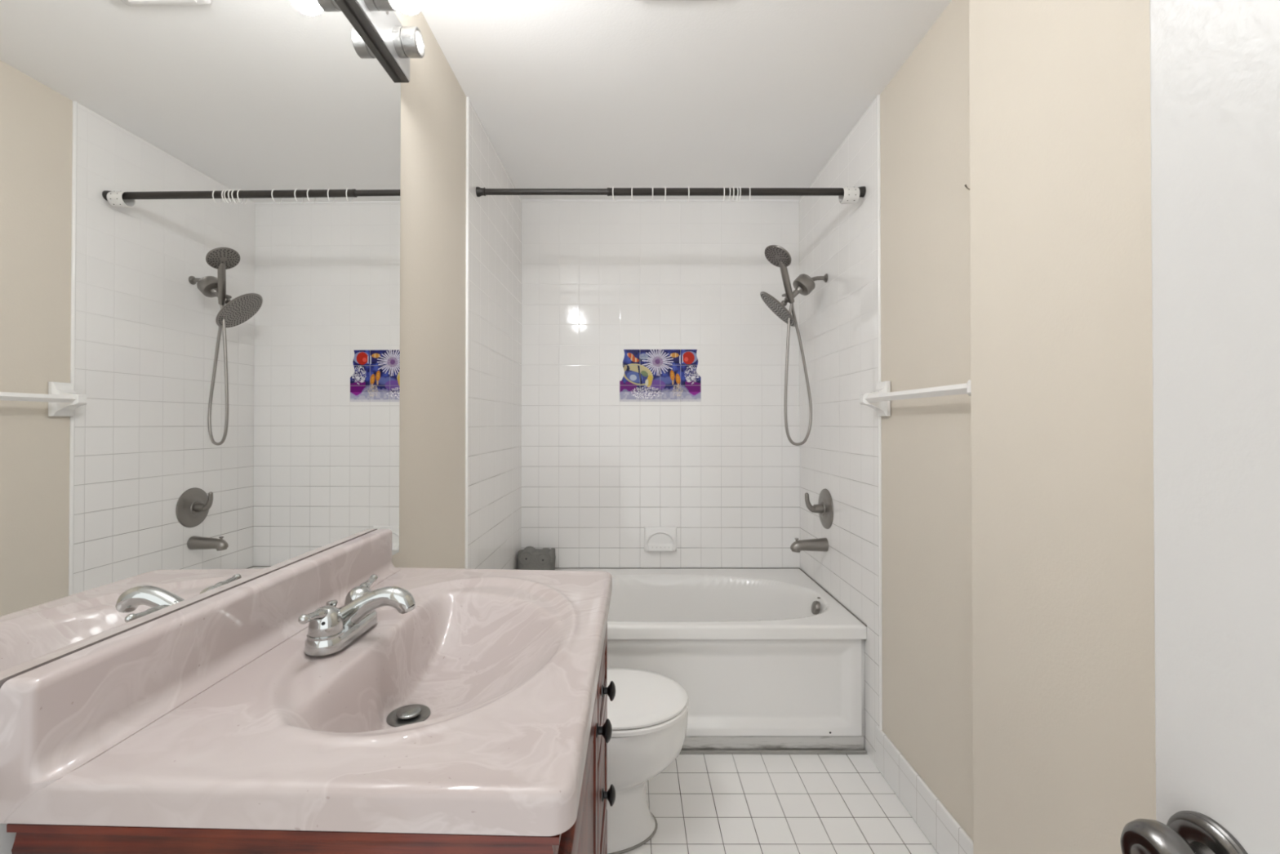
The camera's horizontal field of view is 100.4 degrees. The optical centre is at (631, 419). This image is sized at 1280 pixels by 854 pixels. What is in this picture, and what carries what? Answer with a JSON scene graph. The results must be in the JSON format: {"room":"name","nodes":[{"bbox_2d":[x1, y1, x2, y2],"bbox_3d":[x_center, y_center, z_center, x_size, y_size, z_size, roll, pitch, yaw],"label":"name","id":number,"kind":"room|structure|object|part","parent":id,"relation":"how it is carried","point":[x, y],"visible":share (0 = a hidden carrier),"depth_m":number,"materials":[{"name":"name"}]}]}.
{"room":"bathroom","nodes":[
{"label":"bathroom","id":0,"kind":"room"},
{"bbox_2d":[391,8,521,569],"bbox_3d":[-0.660,0.041,1.215,0.097,2.477,3.332,0,0,1],"label":"wall","id":1,"kind":"structure","parent":0,"point":[433,183],"depth_m":1.84,"materials":[{"name":"beige paint"}]},
{"bbox_2d":[0,822,16,853],"bbox_3d":[-0.623,0.831,0.493,0.012,0.885,0.200,0,0,1],"label":"trim","id":2,"kind":"structure","parent":1,"relation":"attached to","point":[6,838],"depth_m":0.53,"materials":[{"name":"white paint"}]},
{"bbox_2d":[0,0,400,688],"bbox_3d":[-0.605,-0.268,0.869,0.006,1.210,1.013,0,0,1],"label":"wall mirror","id":3,"kind":"object","parent":1,"relation":"attached to","point":[200,199],"visible":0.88,"depth_m":0.71,"materials":[{"name":"clear glass"}]},
{"bbox_2d":[0,528,400,823],"bbox_3d":[-0.583,0.322,0.888,0.070,0.134,0.758,0,0,1],"label":"backsplash","id":4,"kind":"structure","parent":1,"relation":"attached to","point":[58,716],"depth_m":0.64,"materials":[{"name":"pink stone"}]},
{"bbox_2d":[342,0,424,82],"bbox_3d":[-0.539,-0.933,1.011,0.172,0.114,0.748,0,0,0],"label":"vanity light","id":5,"kind":"object","parent":1,"relation":"attached to","point":[396,43],"visible":0.99,"depth_m":1.26,"materials":[{"name":"silver metal"}]},
{"bbox_3d":[-0.576,-0.934,1.011,0.003,0.112,0.748,0,0,0],"label":"plate","id":6,"kind":"part","parent":5,"relation":"part of","materials":[{"name":"silver metal"}]},
{"bbox_3d":[-0.494,-0.928,1.161,0.083,0.078,0.078,0,0,0],"label":"bulb","id":7,"kind":"part","parent":5,"relation":"part of","materials":[{"name":"white glass"}]},
{"bbox_2d":[465,97,469,568],"bbox_3d":[-0.607,0.047,1.969,0.013,2.477,0.013,0,0,0],"label":"trim","id":8,"kind":"structure","parent":1,"relation":"attached to","point":[467,98],"depth_m":1.97,"materials":[{"name":"white ceramic"}]},
{"bbox_2d":[521,201,799,568],"bbox_3d":[0.150,0.055,2.920,1.800,2.477,0.080,0,0,0],"label":"wall","id":9,"kind":"structure","parent":0,"point":[601,280],"depth_m":2.88,"materials":[{"name":"white tile"}]},
{"bbox_2d":[619,349,701,401],"bbox_3d":[0.157,-0.235,2.881,0.439,0.282,0.001,0,0,0],"label":"tile mural","id":10,"kind":"object","parent":9,"relation":"attached to","point":[650,375],"visible":1,"depth_m":2.88,"materials":[{"name":"tile"}]},
{"bbox_2d":[644,526,676,551],"bbox_3d":[0.158,0.643,2.853,0.177,0.132,0.044,0,0,0],"label":"soap dish","id":11,"kind":"object","parent":9,"relation":"attached to","point":[655,538],"visible":1,"depth_m":2.87,"materials":[{"name":"white ceramic"}]},
{"bbox_2d":[521,200,799,201],"bbox_3d":[0.158,-1.182,2.886,1.500,0.012,0.012,0,0,0],"label":"trim","id":12,"kind":"structure","parent":9,"relation":"attached to","point":[522,200],"depth_m":2.88,"materials":[{"name":"white paint"}]},
{"bbox_2d":[421,0,951,199],"bbox_3d":[0.150,-1.222,1.265,1.800,0.050,3.410,0,0,0],"label":"ceiling","id":13,"kind":"structure","parent":0,"point":[566,94],"depth_m":1.90,"materials":[{"name":"white paint"}]},
{"bbox_2d":[634,0,716,0],"bbox_3d":[0.125,-1.183,1.379,0.250,0.025,0.250,0,0,0],"label":"ceiling vent","id":14,"kind":"object","parent":13,"relation":"in","point":[634,0],"visible":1,"depth_m":1.50,"materials":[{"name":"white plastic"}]},
{"bbox_2d":[621,753,937,853],"bbox_3d":[0.150,1.305,1.245,1.800,0.050,3.410,0,0,0],"label":"floor","id":15,"kind":"structure","parent":0,"point":[700,803],"depth_m":1.77,"materials":[{"name":"white tile"}]},
{"bbox_2d":[6,623,615,853],"bbox_3d":[-0.314,0.834,0.888,0.562,0.887,0.767,0,0,1],"label":"vanity cabinet","id":16,"kind":"object","parent":15,"relation":"on","point":[588,834],"visible":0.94,"depth_m":0.52,"materials":[{"name":"red wood"}]},
{"bbox_3d":[-0.328,0.422,0.891,0.530,0.063,0.767,0,0,1],"label":"crown moulding","id":17,"kind":"part","parent":16,"relation":"part of","materials":[{"name":"red wood"}]},
{"bbox_2d":[0,528,612,835],"bbox_3d":[-0.334,0.363,0.892,0.569,0.216,0.774,0,0,1],"label":"countertop","id":18,"kind":"structure","parent":16,"relation":"on","point":[468,709],"depth_m":0.61,"materials":[{"name":"pink stone"}]},
{"bbox_2d":[297,573,415,656],"bbox_3d":[-0.469,0.320,0.873,0.168,0.089,0.168,0,-1,42],"label":"faucet","id":19,"kind":"object","parent":18,"relation":"on","point":[331,628],"visible":1,"depth_m":0.86,"materials":[{"name":"silver metal"}]},
{"bbox_3d":[-0.474,0.301,0.804,0.025,0.034,0.070,0,0,1],"label":"lever","id":20,"kind":"part","parent":19,"relation":"part of","materials":[{"name":"silver metal"}]},
{"bbox_3d":[-0.474,0.312,0.829,0.051,0.044,0.051,0,0,1],"label":"handle","id":21,"kind":"part","parent":19,"relation":"part of","materials":[{"name":"silver metal"}]},
{"bbox_3d":[-0.496,0.318,0.883,0.017,0.034,0.017,0,0,1],"label":"lift rod","id":22,"kind":"part","parent":19,"relation":"part of","materials":[{"name":"silver metal"}]},
{"bbox_3d":[-0.473,0.313,0.929,0.051,0.044,0.051,0,0,1],"label":"handle","id":23,"kind":"part","parent":19,"relation":"part of","materials":[{"name":"silver metal"}]},
{"bbox_3d":[-0.472,0.302,0.954,0.025,0.034,0.070,0,0,1],"label":"lever","id":24,"kind":"part","parent":19,"relation":"part of","materials":[{"name":"silver metal"}]},
{"bbox_3d":[-0.431,0.320,0.878,0.150,0.089,0.054,0,0,1],"label":"spout","id":25,"kind":"part","parent":19,"relation":"part of","materials":[{"name":"silver metal"}]},
{"bbox_3d":[-0.071,0.812,0.735,0.019,0.699,0.410,0,0,1],"label":"door","id":26,"kind":"part","parent":16,"relation":"part of","materials":[{"name":"red wood"}]},
{"bbox_3d":[-0.066,0.758,1.095,0.019,0.258,0.286,0,0,1],"label":"drawer","id":27,"kind":"part","parent":16,"relation":"part of","materials":[{"name":"red wood"}]},
{"bbox_3d":[-0.066,0.542,1.097,0.019,0.154,0.286,0,0,1],"label":"drawer","id":28,"kind":"part","parent":16,"relation":"part of","materials":[{"name":"red wood"}]},
{"bbox_3d":[-0.046,0.534,0.915,0.027,0.037,0.037,0,0,1],"label":"knob","id":29,"kind":"part","parent":16,"relation":"part of","materials":[{"name":"black metal"}]},
{"bbox_3d":[-0.066,1.031,1.093,0.019,0.268,0.286,0,0,1],"label":"drawer","id":30,"kind":"part","parent":16,"relation":"part of","materials":[{"name":"red wood"}]},
{"bbox_3d":[-0.044,0.750,1.065,0.027,0.037,0.037,0,0,1],"label":"knob","id":31,"kind":"part","parent":16,"relation":"part of","materials":[{"name":"black metal"}]},
{"bbox_3d":[-0.044,0.543,1.067,0.027,0.037,0.037,0,0,1],"label":"knob","id":32,"kind":"part","parent":16,"relation":"part of","materials":[{"name":"black metal"}]},
{"bbox_2d":[606,667,688,853],"bbox_3d":[-0.209,0.921,1.688,0.779,0.725,0.470,0,0,0],"label":"toilet","id":33,"kind":"object","parent":15,"relation":"on","point":[647,713],"visible":0.28,"depth_m":1.59,"materials":[{"name":"white ceramic"}]},
{"bbox_3d":[-0.066,0.871,1.688,0.488,0.021,0.360,0,0,0],"label":"lid","id":34,"kind":"part","parent":33,"relation":"part of","materials":[{"name":"white plastic"}]},
{"bbox_3d":[-0.067,0.892,1.688,0.496,0.018,0.366,0,0,0],"label":"seat","id":35,"kind":"part","parent":33,"relation":"part of","materials":[{"name":"white plastic"}]},
{"bbox_2d":[555,567,866,753],"bbox_3d":[0.156,1.045,2.462,1.503,0.498,0.819,0,0,0],"label":"bathtub","id":36,"kind":"object","parent":15,"relation":"on","point":[766,660],"visible":0.48,"depth_m":2.09,"materials":[{"name":"white ceramic"}]},
{"bbox_2d":[516,546,555,569],"bbox_3d":[-0.490,0.733,2.757,0.195,0.135,0.116,0,0,0],"label":"caddy","id":37,"kind":"object","parent":36,"relation":"on","point":[530,557],"visible":0.86,"depth_m":2.71,"materials":[{"name":"grey plastic"}]},
{"bbox_2d":[555,568,866,639],"bbox_3d":[0.155,0.977,2.462,1.502,0.355,0.819,0,0,0],"label":"basin","id":38,"kind":"object","parent":36,"relation":"in","point":[646,603],"depth_m":2.66,"materials":[{"name":"white ceramic"}]},
{"bbox_3d":[0.818,0.836,2.365,0.032,0.061,0.060,0,0,0],"label":"overflow plate","id":39,"kind":"part","parent":36,"relation":"part of","materials":[{"name":"silver metal"}]},
{"bbox_2d":[1120,0,1279,853],"bbox_3d":[0.431,0.252,0.099,0.088,2.022,0.701,0,0,0],"label":"door","id":40,"kind":"structure","parent":15,"relation":"on","point":[1215,64],"depth_m":0.40,"materials":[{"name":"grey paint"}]},
{"bbox_3d":[0.404,0.335,0.401,0.032,0.056,0.056,0,0,0],"label":"knob","id":41,"kind":"part","parent":40,"relation":"part of","materials":[{"name":"grey metal"}]},
{"bbox_2d":[799,0,973,840],"bbox_3d":[0.979,0.048,2.052,0.142,2.477,1.655,0,0,0],"label":"wall","id":42,"kind":"structure","parent":0,"point":[926,580],"depth_m":1.78,"materials":[{"name":"beige paint"}]},
{"bbox_2d":[475,186,866,204],"bbox_3d":[0.153,-0.874,2.082,1.508,0.065,0.061,0,0,0],"label":"curtain rod","id":43,"kind":"object","parent":42,"relation":"attached to","point":[846,195],"visible":0.99,"depth_m":2.07,"materials":[{"name":"brown metal"}]},
{"bbox_2d":[612,186,615,201],"bbox_3d":[-0.068,-0.877,2.082,0.004,0.054,0.057,0,0,6],"label":"curtain ring","id":44,"kind":"object","parent":43,"relation":"hanging from","point":[614,199],"visible":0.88,"depth_m":2.06,"materials":[{"name":"white plastic"}]},
{"bbox_2d":[733,186,738,201],"bbox_3d":[0.409,-0.877,2.082,0.004,0.055,0.057,0,1,-5],"label":"curtain ring","id":45,"kind":"object","parent":43,"relation":"hanging from","point":[735,187],"visible":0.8,"depth_m":2.06,"materials":[{"name":"white plastic"}]},
{"bbox_2d":[737,186,741,201],"bbox_3d":[0.421,-0.877,2.082,0.004,0.055,0.057,0,0,1],"label":"curtain ring","id":46,"kind":"object","parent":43,"relation":"hanging from","point":[739,187],"visible":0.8,"depth_m":2.06,"materials":[{"name":"white plastic"}]},
{"bbox_2d":[760,273,827,326],"bbox_3d":[0.755,-0.553,2.491,0.304,0.244,0.226,0,0,0],"label":"shower","id":47,"kind":"object","parent":42,"relation":"attached to","point":[803,285],"visible":0.94,"depth_m":2.44,"materials":[{"name":"silver metal"}]},
{"bbox_2d":[764,244,812,445],"bbox_3d":[0.707,-0.315,2.417,0.122,0.874,0.322,0,-1,38],"label":"shower","id":48,"kind":"object","parent":47,"relation":"hanging from","point":[777,255],"visible":0.96,"depth_m":2.43,"materials":[{"name":"silver metal"}]},
{"bbox_3d":[0.699,-0.617,2.399,0.031,0.179,0.134,0,-1,38],"label":"handle","id":49,"kind":"part","parent":48,"relation":"part of","materials":[{"name":"silver metal"}]},
{"bbox_3d":[0.855,-0.643,2.478,0.104,0.045,0.024,0,0,-5],"label":"shower arm","id":50,"kind":"part","parent":47,"relation":"part of","materials":[{"name":"silver metal"}]},
{"bbox_2d":[790,537,828,552],"bbox_3d":[0.830,0.585,2.483,0.179,0.066,0.063,0,0,0],"label":"tub spout","id":51,"kind":"object","parent":42,"relation":"attached to","point":[819,544],"visible":1,"depth_m":2.46,"materials":[{"name":"silver metal"}]},
{"bbox_2d":[804,488,833,528],"bbox_3d":[0.856,0.417,2.485,0.102,0.186,0.186,0,0,0],"label":"shower valve","id":52,"kind":"object","parent":42,"relation":"attached to","point":[824,507],"visible":1,"depth_m":2.47,"materials":[{"name":"silver metal"}]},
{"bbox_3d":[0.851,0.389,2.485,0.091,0.097,0.042,0,0,0],"label":"lever","id":53,"kind":"part","parent":52,"relation":"part of","materials":[{"name":"silver metal"}]},
{"bbox_2d":[876,94,882,729],"bbox_3d":[0.912,-0.030,1.957,0.013,2.322,0.013,0,0,0],"label":"trim","id":54,"kind":"structure","parent":42,"relation":"attached to","point":[878,150],"depth_m":1.95,"materials":[{"name":"white ceramic"}]},
{"bbox_2d":[859,379,970,416],"bbox_3d":[0.870,-0.075,1.605,0.089,0.124,0.691,0,0,0],"label":"towel bar","id":55,"kind":"object","parent":42,"relation":"attached to","point":[879,400],"visible":0.54,"depth_m":1.70,"materials":[{"name":"white plastic"}]},
{"bbox_2d":[875,724,973,853],"bbox_3d":[0.909,1.205,1.605,0.011,0.155,0.739,0,0,0],"label":"baseboard","id":56,"kind":"structure","parent":42,"relation":"attached to","point":[940,828],"depth_m":1.67,"materials":[{"name":"white tile"}]},
{"bbox_2d":[968,0,1155,853],"bbox_3d":[0.921,0.035,0.397,0.258,2.477,1.695,0,0,0],"label":"wall","id":57,"kind":"structure","parent":0,"point":[1063,534],"depth_m":0.98,"materials":[{"name":"beige paint"}]}
]}

